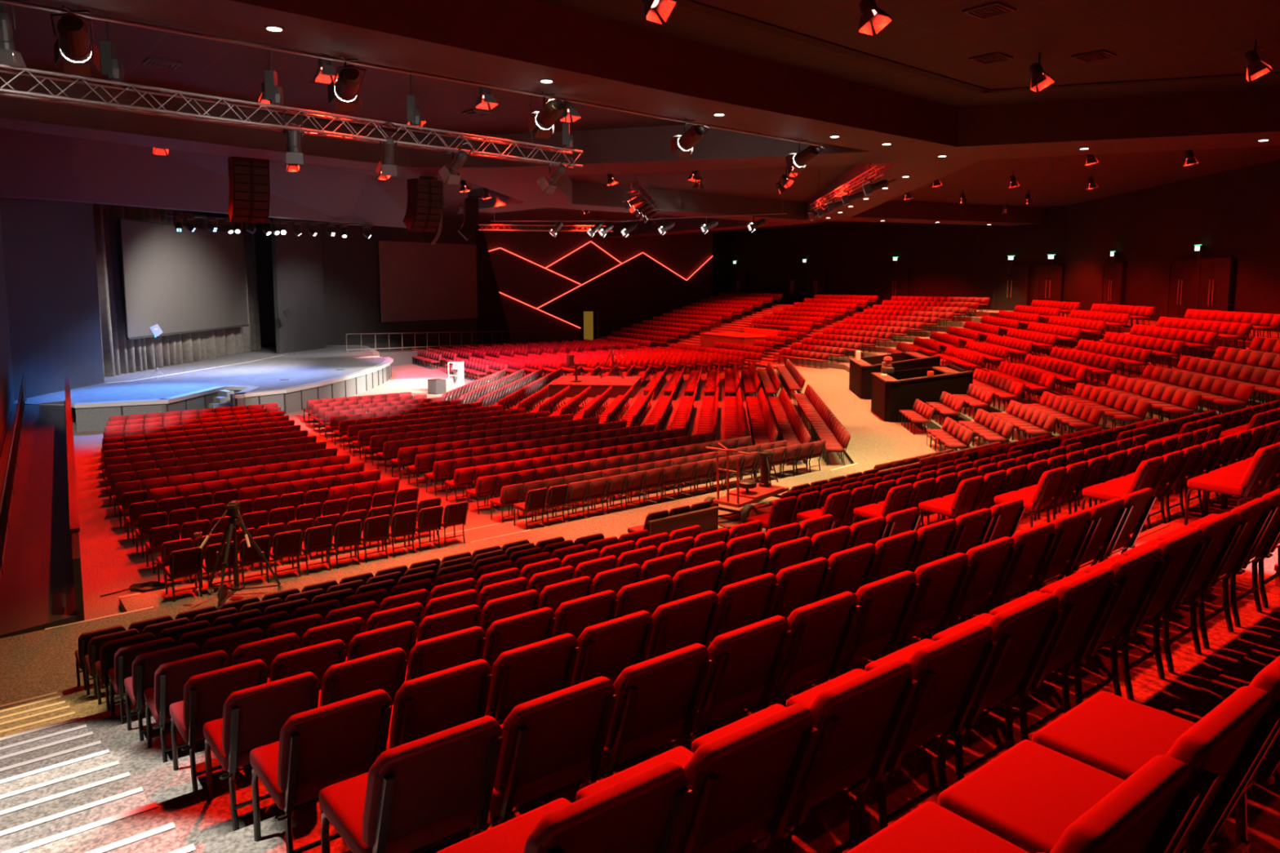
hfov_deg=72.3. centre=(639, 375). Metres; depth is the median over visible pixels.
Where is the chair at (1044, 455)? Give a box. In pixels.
[1033,449,1051,462]
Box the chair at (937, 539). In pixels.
[909,518,959,572]
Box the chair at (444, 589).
[429,577,476,599]
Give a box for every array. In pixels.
[227,156,270,223]
[402,173,442,232]
[421,181,446,244]
[457,182,484,240]
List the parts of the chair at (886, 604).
post, seat, backrest, leg, post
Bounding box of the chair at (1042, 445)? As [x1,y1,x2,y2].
[1034,439,1048,453]
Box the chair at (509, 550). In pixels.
[504,542,535,558]
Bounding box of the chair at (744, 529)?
[728,520,763,540]
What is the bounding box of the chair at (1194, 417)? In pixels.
[1186,413,1198,422]
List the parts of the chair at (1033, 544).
leg, leg, seat, post, leg, backrest, post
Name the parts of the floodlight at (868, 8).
barn door, barn door, barn door, barn door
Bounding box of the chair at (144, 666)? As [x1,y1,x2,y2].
[124,642,199,741]
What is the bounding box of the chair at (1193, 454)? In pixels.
[1125,444,1204,522]
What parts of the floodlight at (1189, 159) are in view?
barn door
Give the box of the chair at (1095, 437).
[1085,431,1102,448]
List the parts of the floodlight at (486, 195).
barn door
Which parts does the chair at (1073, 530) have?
leg, seat, post, leg, backrest, post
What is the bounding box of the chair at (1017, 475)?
[964,464,1029,513]
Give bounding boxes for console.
[880,355,893,373]
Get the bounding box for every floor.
[0,302,1279,852]
[0,339,959,705]
[71,342,804,620]
[377,343,515,366]
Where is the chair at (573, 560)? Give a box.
[561,548,600,568]
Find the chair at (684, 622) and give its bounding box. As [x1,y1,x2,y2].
[644,590,719,660]
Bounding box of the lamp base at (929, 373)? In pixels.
[927,371,933,376]
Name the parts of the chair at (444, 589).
post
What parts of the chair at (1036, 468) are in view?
post, backrest, post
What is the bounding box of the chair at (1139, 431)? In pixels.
[1132,426,1146,436]
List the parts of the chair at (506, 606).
post, post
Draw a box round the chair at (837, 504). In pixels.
[796,489,852,527]
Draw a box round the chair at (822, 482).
[809,479,828,486]
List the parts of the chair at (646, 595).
post, post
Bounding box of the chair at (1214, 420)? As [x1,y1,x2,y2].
[1171,415,1221,436]
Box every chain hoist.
[99,11,124,85]
[264,43,283,109]
[406,74,421,129]
[562,101,573,151]
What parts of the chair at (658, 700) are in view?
leg, leg, post, seat, backrest, leg, post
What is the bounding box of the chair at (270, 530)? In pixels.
[251,522,285,569]
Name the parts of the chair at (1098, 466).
leg, leg, post, leg, backrest, post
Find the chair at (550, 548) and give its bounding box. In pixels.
[542,539,573,555]
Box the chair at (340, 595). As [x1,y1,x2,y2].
[311,588,354,608]
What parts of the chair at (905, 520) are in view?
post, post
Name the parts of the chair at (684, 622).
post, post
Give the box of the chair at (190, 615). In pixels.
[175,605,217,622]
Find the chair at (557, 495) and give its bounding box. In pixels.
[534,484,568,526]
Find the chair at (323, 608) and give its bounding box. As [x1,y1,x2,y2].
[291,599,341,625]
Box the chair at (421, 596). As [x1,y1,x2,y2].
[378,588,429,616]
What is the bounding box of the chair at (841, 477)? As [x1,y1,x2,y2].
[827,475,845,482]
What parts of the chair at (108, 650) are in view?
leg, seat, post, leg, backrest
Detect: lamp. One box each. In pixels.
[173,216,183,231]
[184,216,195,231]
[206,217,217,232]
[224,218,234,233]
[232,222,241,234]
[245,222,256,234]
[262,220,271,235]
[271,220,279,235]
[279,221,287,235]
[293,222,302,235]
[307,222,317,236]
[326,223,335,236]
[339,223,347,238]
[362,225,371,238]
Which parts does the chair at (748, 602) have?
post, post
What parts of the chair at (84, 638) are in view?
seat, leg, post, leg, backrest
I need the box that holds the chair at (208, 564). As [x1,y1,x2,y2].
[200,540,239,595]
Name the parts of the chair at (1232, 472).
leg, leg, seat, post, leg, backrest, post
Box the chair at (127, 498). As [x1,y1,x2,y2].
[118,489,148,532]
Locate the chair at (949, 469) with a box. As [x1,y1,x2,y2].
[929,465,956,515]
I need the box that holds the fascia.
[122,365,389,426]
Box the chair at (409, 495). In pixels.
[394,487,418,506]
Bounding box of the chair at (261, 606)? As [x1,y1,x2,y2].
[240,597,283,615]
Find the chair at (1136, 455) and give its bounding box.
[1077,444,1146,506]
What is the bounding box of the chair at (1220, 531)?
[1082,511,1241,672]
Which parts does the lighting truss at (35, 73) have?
hang rod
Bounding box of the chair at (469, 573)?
[433,568,475,587]
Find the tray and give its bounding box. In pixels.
[565,363,586,366]
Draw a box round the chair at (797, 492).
[756,488,802,515]
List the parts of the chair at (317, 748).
leg, leg, post, seat, backrest, post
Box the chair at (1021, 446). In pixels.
[1008,444,1025,453]
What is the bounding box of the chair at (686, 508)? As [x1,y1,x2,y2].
[668,505,690,516]
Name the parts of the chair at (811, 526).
post, post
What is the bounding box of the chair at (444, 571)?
[435,561,473,578]
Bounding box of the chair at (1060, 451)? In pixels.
[1049,445,1067,457]
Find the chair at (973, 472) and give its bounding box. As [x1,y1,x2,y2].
[920,467,979,521]
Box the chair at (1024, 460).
[1015,453,1035,466]
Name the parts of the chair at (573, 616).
post, post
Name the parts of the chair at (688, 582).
post, post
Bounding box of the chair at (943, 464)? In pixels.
[937,460,955,468]
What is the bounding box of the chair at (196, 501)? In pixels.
[186,493,213,530]
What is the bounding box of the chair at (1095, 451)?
[1083,445,1102,461]
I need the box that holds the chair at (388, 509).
[360,505,393,548]
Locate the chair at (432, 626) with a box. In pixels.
[415,604,481,644]
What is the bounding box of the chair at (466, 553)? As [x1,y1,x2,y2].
[440,551,471,563]
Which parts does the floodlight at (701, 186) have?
barn door, barn door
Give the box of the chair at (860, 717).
[691,658,917,852]
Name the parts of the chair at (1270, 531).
seat, leg, leg, post, backrest, post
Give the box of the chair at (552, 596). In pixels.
[537,575,593,613]
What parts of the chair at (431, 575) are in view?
post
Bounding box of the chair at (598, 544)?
[585,536,618,552]
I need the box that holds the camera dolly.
[703,442,791,523]
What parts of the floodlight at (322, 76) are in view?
barn door, barn door, barn door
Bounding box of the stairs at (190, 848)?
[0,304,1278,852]
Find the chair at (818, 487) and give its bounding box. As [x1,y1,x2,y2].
[801,484,822,493]
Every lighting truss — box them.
[0,5,582,168]
[478,217,613,231]
[628,173,655,207]
[809,162,886,210]
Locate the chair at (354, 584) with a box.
[326,579,365,595]
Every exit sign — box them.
[802,258,807,265]
[893,257,898,264]
[1007,255,1015,264]
[1047,254,1055,263]
[1110,251,1116,261]
[1194,244,1203,257]
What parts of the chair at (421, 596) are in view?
post, post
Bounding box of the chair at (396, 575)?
[365,571,403,585]
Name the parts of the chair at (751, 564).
post, post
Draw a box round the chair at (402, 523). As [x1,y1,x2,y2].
[382,510,417,557]
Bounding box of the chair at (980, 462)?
[973,457,991,468]
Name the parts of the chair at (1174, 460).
seat, leg, post, leg, backrest, post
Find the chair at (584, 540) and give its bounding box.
[573,533,604,546]
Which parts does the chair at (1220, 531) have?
seat, leg, post, leg, backrest, post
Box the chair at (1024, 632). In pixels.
[864,592,1063,781]
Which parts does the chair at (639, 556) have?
post, post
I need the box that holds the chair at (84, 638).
[75,625,125,690]
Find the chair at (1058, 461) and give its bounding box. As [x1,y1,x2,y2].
[1046,454,1067,509]
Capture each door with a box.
[583,311,598,340]
[730,270,748,293]
[782,269,804,303]
[805,269,827,297]
[881,267,910,302]
[991,265,1031,311]
[1034,265,1064,312]
[1099,262,1126,305]
[1164,258,1197,318]
[1194,257,1236,311]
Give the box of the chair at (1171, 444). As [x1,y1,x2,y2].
[1159,435,1179,456]
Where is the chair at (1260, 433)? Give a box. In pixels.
[1235,425,1267,460]
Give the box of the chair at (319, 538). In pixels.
[296,524,333,575]
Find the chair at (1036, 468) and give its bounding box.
[985,459,1048,511]
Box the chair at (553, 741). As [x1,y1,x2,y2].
[443,675,617,848]
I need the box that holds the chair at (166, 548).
[156,537,193,583]
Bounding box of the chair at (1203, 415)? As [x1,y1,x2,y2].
[1196,412,1208,420]
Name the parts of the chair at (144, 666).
leg, seat, post, leg, backrest, post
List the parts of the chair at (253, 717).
leg, post, leg, seat, backrest, post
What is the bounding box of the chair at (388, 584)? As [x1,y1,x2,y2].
[355,578,396,596]
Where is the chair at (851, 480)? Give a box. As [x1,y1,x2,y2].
[839,476,858,487]
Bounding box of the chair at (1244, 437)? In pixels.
[1177,429,1253,497]
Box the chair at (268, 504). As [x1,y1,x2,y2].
[252,495,279,537]
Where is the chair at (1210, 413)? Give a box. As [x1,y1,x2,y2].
[1205,409,1217,418]
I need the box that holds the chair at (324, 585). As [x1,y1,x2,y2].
[301,580,337,593]
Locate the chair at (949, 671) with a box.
[786,622,998,831]
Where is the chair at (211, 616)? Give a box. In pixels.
[192,607,238,627]
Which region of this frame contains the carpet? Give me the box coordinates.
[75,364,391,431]
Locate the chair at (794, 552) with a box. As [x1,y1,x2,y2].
[767,536,813,575]
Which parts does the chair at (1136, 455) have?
post, backrest, post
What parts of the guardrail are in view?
rail, rail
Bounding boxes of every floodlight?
[152,147,168,155]
[257,81,271,106]
[286,164,299,171]
[313,53,338,84]
[377,171,391,180]
[405,105,426,126]
[457,201,464,214]
[459,180,471,192]
[475,86,497,110]
[483,187,492,199]
[559,101,581,122]
[581,209,589,214]
[606,173,618,186]
[640,0,675,24]
[651,217,658,224]
[687,170,700,182]
[692,172,704,189]
[774,177,786,195]
[780,168,794,187]
[785,166,798,177]
[858,0,892,35]
[902,191,913,199]
[930,178,942,187]
[957,189,968,204]
[1001,201,1011,213]
[1007,170,1019,188]
[1022,190,1034,204]
[1028,52,1055,92]
[1084,154,1098,165]
[1085,172,1097,189]
[1182,150,1198,166]
[1241,40,1272,81]
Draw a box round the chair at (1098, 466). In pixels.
[1037,455,1110,519]
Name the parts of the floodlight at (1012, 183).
barn door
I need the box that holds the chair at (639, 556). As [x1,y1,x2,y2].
[617,545,658,568]
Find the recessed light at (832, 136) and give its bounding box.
[829,135,839,137]
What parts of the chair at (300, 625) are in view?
post, post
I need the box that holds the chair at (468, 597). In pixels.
[423,589,479,617]
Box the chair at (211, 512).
[196,502,225,527]
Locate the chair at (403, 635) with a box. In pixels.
[345,621,417,664]
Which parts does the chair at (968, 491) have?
leg, leg, seat, post, backrest, post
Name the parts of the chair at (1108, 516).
leg, seat, post, leg, backrest, post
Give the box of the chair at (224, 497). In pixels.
[213,488,239,511]
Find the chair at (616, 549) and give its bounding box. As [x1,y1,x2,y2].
[600,540,636,559]
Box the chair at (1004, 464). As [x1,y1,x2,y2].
[988,457,1017,508]
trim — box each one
[44,462,857,630]
[74,345,393,408]
[120,364,391,415]
[126,324,248,339]
[673,0,1279,93]
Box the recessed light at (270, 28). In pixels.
[263,25,284,31]
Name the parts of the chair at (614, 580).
post, post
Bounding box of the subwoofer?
[427,378,446,394]
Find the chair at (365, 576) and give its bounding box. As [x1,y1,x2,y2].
[338,572,373,584]
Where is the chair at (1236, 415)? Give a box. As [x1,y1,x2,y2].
[1225,409,1242,430]
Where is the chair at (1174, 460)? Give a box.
[1103,450,1186,529]
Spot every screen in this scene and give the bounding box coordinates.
[118,218,248,337]
[377,240,478,323]
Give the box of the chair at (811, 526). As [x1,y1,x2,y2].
[800,514,835,537]
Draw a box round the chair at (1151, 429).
[1144,424,1157,441]
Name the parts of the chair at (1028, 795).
seat, leg, post, backrest, post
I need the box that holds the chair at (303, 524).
[280,518,314,564]
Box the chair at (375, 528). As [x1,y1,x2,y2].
[354,514,391,563]
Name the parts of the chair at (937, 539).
post, post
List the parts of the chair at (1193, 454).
seat, leg, post, leg, backrest, post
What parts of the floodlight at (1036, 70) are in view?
barn door, barn door, stem, barn door, barn door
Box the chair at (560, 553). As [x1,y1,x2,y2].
[551,543,586,561]
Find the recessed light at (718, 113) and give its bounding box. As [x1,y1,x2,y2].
[712,112,725,115]
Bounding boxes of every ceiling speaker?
[309,80,328,87]
[1231,46,1263,54]
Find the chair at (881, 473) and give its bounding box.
[874,469,891,477]
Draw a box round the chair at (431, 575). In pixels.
[397,570,436,588]
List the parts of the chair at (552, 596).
post, post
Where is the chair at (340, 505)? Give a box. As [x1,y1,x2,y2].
[321,497,347,521]
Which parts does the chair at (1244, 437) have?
seat, post, backrest, post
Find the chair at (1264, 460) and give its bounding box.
[1184,444,1279,525]
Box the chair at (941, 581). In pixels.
[829,552,971,679]
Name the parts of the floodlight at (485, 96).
barn door, barn door, barn door, barn door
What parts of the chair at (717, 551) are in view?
post, post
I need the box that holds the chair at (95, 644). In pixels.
[84,628,139,699]
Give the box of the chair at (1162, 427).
[1151,421,1168,439]
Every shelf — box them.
[904,351,927,358]
[932,366,959,373]
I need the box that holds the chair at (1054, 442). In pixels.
[1046,436,1060,450]
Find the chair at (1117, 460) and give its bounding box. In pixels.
[1057,449,1128,512]
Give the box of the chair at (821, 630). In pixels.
[706,591,860,733]
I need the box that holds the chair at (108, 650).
[94,632,155,711]
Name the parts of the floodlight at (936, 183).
barn door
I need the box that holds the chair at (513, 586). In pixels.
[477,577,528,610]
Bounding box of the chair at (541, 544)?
[535,536,564,550]
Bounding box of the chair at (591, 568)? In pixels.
[574,555,618,580]
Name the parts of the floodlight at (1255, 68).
barn door, stem, barn door, barn door, barn door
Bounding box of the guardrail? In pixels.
[346,330,529,351]
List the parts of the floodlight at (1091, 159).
barn door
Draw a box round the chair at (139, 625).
[128,614,173,634]
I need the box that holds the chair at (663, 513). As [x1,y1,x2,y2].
[627,509,669,533]
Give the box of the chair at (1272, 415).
[1224,408,1278,432]
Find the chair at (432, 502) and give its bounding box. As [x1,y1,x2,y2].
[417,497,441,535]
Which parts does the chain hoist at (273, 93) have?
chain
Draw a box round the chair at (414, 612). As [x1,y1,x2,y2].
[365,602,424,637]
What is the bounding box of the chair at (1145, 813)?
[845,755,1199,852]
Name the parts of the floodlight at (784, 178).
barn door, barn door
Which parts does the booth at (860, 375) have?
panel, corner panel, panel, panel, panel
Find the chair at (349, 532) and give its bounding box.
[325,519,362,568]
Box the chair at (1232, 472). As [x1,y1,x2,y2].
[1204,441,1279,515]
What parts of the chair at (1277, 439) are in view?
post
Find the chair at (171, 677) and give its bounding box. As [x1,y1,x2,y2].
[143,649,229,763]
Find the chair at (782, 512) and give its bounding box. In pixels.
[746,495,798,532]
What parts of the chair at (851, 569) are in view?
post, post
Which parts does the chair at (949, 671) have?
seat, leg, post, backrest, leg, post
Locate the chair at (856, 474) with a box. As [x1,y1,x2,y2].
[845,471,862,479]
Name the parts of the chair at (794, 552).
post, post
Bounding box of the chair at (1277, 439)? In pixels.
[1273,420,1279,444]
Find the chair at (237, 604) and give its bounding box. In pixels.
[219,596,260,612]
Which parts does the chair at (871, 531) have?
post, post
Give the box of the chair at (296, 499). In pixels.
[278,491,305,517]
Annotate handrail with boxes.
[0,374,26,580]
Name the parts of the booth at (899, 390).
panel, corner panel, panel, panel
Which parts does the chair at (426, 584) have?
post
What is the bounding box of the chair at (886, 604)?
[772,570,919,697]
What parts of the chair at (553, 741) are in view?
leg, post, leg, seat, backrest, leg, post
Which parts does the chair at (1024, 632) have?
seat, leg, post, leg, backrest, post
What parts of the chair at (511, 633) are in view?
post, post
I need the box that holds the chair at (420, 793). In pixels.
[319,715,502,852]
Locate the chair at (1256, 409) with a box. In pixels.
[1245,404,1262,424]
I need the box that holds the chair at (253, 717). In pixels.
[203,671,319,831]
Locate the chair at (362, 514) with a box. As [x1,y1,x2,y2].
[341,509,368,553]
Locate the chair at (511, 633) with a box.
[482,607,555,669]
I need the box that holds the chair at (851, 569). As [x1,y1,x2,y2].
[821,542,878,599]
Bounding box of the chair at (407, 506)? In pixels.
[384,501,417,543]
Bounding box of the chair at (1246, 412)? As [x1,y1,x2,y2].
[1235,407,1252,426]
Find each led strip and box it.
[488,247,580,284]
[499,292,580,328]
[536,252,642,309]
[545,240,621,268]
[643,253,686,280]
[686,255,712,280]
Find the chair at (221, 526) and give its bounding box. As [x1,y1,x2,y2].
[210,515,239,534]
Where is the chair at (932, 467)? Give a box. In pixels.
[920,464,937,472]
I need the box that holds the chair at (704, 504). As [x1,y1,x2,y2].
[690,500,711,511]
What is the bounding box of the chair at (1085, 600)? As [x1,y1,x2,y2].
[931,567,1119,740]
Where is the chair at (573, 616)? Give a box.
[551,590,617,639]
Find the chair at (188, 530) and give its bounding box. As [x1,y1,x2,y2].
[179,519,210,545]
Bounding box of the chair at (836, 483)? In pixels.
[821,480,840,489]
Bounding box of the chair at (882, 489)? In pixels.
[842,479,897,526]
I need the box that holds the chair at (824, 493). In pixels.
[817,485,842,509]
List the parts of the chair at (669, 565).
post, post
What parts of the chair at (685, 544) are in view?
post, post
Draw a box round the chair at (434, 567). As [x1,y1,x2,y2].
[403,563,438,577]
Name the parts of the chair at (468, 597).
post, post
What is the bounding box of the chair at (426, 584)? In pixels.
[389,578,433,601]
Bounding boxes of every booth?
[848,350,940,399]
[871,364,973,422]
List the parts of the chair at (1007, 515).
post, post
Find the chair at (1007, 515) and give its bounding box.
[983,498,1026,543]
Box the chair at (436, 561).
[408,558,440,569]
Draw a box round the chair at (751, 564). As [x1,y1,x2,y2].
[719,547,771,591]
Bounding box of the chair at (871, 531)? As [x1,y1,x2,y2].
[847,515,888,549]
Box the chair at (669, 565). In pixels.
[640,551,687,581]
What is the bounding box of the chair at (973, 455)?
[961,450,978,462]
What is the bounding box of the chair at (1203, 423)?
[1159,417,1209,439]
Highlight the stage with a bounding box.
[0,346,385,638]
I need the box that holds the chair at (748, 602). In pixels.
[707,573,778,647]
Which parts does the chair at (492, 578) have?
post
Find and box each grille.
[232,216,266,223]
[233,156,267,166]
[233,208,267,217]
[234,165,268,175]
[234,174,268,183]
[234,200,268,208]
[235,182,268,192]
[235,191,268,200]
[311,82,328,87]
[410,226,436,232]
[413,220,439,226]
[415,213,440,221]
[416,206,441,214]
[417,178,441,186]
[417,185,441,194]
[417,192,441,200]
[417,200,441,207]
[427,380,435,393]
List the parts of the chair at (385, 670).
post, seat, post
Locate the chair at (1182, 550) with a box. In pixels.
[1039,528,1206,700]
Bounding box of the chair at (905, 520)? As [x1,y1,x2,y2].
[883,506,920,538]
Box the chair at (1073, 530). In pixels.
[967,509,1094,619]
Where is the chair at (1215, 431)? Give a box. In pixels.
[1204,424,1222,442]
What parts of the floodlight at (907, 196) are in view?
barn door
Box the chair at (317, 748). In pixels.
[249,688,392,852]
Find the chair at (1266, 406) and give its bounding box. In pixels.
[1260,402,1271,413]
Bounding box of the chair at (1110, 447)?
[1100,441,1118,456]
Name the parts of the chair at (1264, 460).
leg, leg, seat frame, seat, leg, leg, post, backrest, post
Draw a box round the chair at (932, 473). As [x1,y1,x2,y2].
[916,470,937,515]
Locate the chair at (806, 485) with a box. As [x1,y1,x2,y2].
[768,483,809,506]
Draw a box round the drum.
[217,584,227,600]
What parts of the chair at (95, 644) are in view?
leg, seat, post, leg, backrest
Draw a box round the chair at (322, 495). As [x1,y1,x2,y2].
[304,488,329,506]
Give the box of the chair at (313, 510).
[294,502,322,523]
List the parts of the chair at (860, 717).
seat, leg, post, backrest, leg, post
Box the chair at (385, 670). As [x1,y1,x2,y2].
[317,647,408,707]
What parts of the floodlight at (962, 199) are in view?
barn door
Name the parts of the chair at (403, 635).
post, post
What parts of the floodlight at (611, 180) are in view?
barn door, barn door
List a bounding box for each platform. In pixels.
[547,375,641,398]
[657,493,782,528]
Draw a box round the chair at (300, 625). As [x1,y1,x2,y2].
[266,613,324,648]
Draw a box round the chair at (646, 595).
[613,574,674,618]
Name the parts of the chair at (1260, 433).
seat, post, backrest, post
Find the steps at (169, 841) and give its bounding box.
[0,306,1279,852]
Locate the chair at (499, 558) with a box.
[473,554,509,573]
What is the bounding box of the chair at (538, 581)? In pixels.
[528,565,575,594]
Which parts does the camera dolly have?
push post, push post, push post, seat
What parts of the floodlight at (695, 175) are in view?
barn door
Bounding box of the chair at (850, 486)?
[835,480,863,528]
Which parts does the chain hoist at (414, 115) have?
chain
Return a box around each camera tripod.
[194,500,283,609]
[600,345,623,379]
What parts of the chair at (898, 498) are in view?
leg, seat, post, backrest, post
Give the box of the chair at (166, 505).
[158,496,185,521]
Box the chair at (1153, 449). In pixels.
[1097,440,1164,499]
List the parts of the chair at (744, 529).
post, post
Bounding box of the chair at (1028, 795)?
[937,685,1279,852]
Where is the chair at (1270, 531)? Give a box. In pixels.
[1155,488,1279,626]
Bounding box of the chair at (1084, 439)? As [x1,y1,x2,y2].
[1075,434,1090,450]
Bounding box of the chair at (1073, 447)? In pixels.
[1066,442,1083,453]
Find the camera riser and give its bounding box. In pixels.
[699,327,781,351]
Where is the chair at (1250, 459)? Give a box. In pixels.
[1242,456,1253,500]
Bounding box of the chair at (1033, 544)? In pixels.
[926,522,1057,638]
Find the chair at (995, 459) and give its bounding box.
[990,453,1008,463]
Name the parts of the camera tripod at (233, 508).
spreader arm, spreader arm, plate, spreader arm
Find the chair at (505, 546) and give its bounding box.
[501,539,529,552]
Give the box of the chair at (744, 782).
[575,703,818,852]
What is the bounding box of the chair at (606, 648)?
[570,610,653,686]
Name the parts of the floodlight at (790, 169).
barn door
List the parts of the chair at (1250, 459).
seat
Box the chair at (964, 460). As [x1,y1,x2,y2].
[953,456,970,466]
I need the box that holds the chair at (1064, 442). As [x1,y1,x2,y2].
[1059,437,1077,446]
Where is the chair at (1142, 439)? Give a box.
[1132,434,1148,447]
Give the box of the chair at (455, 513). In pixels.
[433,501,468,546]
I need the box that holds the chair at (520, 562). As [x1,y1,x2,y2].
[514,551,551,572]
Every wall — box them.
[0,128,445,227]
[0,197,104,413]
[0,213,14,457]
[164,208,229,217]
[270,217,325,353]
[320,221,484,351]
[484,225,712,311]
[711,231,728,296]
[727,205,1066,310]
[1062,159,1279,332]
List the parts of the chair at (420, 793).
leg, post, seat, leg, leg, post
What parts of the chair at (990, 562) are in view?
leg, post, seat, leg, backrest, post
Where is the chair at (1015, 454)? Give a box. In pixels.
[1006,449,1023,459]
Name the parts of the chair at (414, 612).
post, post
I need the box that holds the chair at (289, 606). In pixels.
[263,598,309,619]
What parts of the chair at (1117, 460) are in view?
leg, post, backrest, post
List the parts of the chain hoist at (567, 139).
chain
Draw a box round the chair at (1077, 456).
[1057,449,1085,506]
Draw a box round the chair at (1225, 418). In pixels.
[1218,412,1231,431]
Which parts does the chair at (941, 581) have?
leg, post, seat, backrest, leg, post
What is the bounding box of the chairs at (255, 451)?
[101,292,1279,522]
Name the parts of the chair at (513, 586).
post, post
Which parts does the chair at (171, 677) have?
leg, seat, post, leg, backrest, post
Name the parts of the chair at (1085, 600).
seat, leg, post, leg, backrest, post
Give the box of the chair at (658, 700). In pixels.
[545,643,711,804]
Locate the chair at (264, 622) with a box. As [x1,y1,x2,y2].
[236,611,289,639]
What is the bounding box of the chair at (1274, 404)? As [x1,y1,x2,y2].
[1269,400,1279,410]
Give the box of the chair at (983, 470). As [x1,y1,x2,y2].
[941,462,998,515]
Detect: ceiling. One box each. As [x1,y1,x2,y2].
[0,0,1279,232]
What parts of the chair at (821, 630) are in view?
leg, post, seat, backrest, leg, post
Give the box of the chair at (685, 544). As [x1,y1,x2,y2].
[657,536,695,557]
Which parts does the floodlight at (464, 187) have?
barn door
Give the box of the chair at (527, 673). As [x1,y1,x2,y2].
[484,633,578,724]
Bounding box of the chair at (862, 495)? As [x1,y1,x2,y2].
[820,484,875,527]
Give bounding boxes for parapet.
[64,375,84,622]
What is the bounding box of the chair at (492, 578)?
[475,567,520,595]
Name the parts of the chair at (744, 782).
seat, post, backrest, leg, post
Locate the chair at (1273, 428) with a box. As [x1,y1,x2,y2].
[1250,421,1279,455]
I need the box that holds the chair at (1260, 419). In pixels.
[1218,412,1267,438]
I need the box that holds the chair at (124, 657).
[108,636,175,724]
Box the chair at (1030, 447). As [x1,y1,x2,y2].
[1022,441,1037,455]
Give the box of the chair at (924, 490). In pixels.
[877,477,937,528]
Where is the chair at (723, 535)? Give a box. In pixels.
[694,528,730,547]
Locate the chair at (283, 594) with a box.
[262,587,300,602]
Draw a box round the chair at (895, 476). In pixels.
[882,471,902,481]
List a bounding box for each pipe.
[0,0,823,146]
[166,209,373,226]
[490,192,786,222]
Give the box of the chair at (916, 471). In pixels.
[901,467,920,477]
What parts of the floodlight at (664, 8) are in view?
barn door, barn door, barn door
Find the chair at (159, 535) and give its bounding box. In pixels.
[145,524,179,573]
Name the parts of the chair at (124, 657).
leg, seat, post, leg, backrest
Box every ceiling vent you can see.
[142,57,182,69]
[462,108,493,116]
[961,0,1016,19]
[968,51,1013,64]
[1071,48,1116,62]
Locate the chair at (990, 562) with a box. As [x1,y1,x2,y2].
[880,536,1017,652]
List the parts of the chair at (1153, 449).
post, backrest, post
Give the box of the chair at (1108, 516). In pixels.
[1004,497,1127,603]
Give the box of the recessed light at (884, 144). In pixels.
[880,142,892,145]
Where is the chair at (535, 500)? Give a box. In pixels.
[513,487,547,529]
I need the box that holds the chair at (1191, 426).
[1146,421,1198,444]
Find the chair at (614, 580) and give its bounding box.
[591,563,642,595]
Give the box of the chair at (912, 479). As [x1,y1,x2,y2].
[864,475,918,519]
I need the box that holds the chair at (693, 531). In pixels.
[669,524,702,541]
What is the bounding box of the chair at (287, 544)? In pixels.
[266,529,303,577]
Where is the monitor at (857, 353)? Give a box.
[854,351,860,360]
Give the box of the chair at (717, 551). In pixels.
[684,541,728,568]
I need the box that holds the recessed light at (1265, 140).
[1257,138,1270,141]
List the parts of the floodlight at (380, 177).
barn door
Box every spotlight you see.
[0,2,26,67]
[49,4,100,76]
[282,106,306,165]
[327,55,366,111]
[375,121,399,176]
[438,141,475,184]
[526,91,570,138]
[536,156,573,194]
[548,219,563,236]
[586,219,603,237]
[598,219,615,237]
[620,219,638,237]
[622,191,647,211]
[629,196,651,214]
[634,201,654,217]
[638,204,657,220]
[642,208,662,223]
[657,216,676,235]
[669,118,710,158]
[700,214,719,234]
[747,213,768,232]
[785,138,825,173]
[808,208,825,222]
[816,204,835,217]
[826,198,844,213]
[840,189,864,207]
[862,177,897,197]
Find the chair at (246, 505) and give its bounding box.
[225,499,253,520]
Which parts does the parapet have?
frame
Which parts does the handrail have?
rail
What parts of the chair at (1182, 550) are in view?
seat, leg, post, leg, backrest, post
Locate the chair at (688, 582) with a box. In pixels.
[670,560,724,602]
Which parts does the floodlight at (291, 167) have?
barn door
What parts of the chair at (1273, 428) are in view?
post, backrest, post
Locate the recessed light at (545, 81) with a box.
[538,79,554,83]
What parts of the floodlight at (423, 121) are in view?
barn door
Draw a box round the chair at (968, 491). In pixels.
[917,475,985,529]
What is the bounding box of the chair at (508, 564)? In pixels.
[474,560,514,582]
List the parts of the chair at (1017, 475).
post, backrest, post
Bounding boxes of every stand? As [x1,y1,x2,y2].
[148,324,166,379]
[282,308,294,354]
[565,354,586,382]
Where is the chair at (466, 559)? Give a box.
[438,555,472,570]
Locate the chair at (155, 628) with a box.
[142,617,190,639]
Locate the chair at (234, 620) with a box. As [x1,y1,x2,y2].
[212,608,262,632]
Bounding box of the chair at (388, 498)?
[371,490,395,512]
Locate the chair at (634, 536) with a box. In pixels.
[617,529,649,543]
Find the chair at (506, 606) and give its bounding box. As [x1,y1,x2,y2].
[480,589,540,633]
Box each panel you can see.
[475,223,511,344]
[488,248,579,309]
[499,293,580,344]
[537,253,709,340]
[546,241,620,284]
[647,506,719,536]
[687,257,712,297]
[878,462,918,471]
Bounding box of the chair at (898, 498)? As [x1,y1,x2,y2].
[853,483,914,523]
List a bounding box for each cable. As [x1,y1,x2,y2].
[100,581,169,596]
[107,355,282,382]
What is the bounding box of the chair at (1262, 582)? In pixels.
[1186,513,1279,608]
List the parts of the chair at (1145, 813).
seat, backrest, post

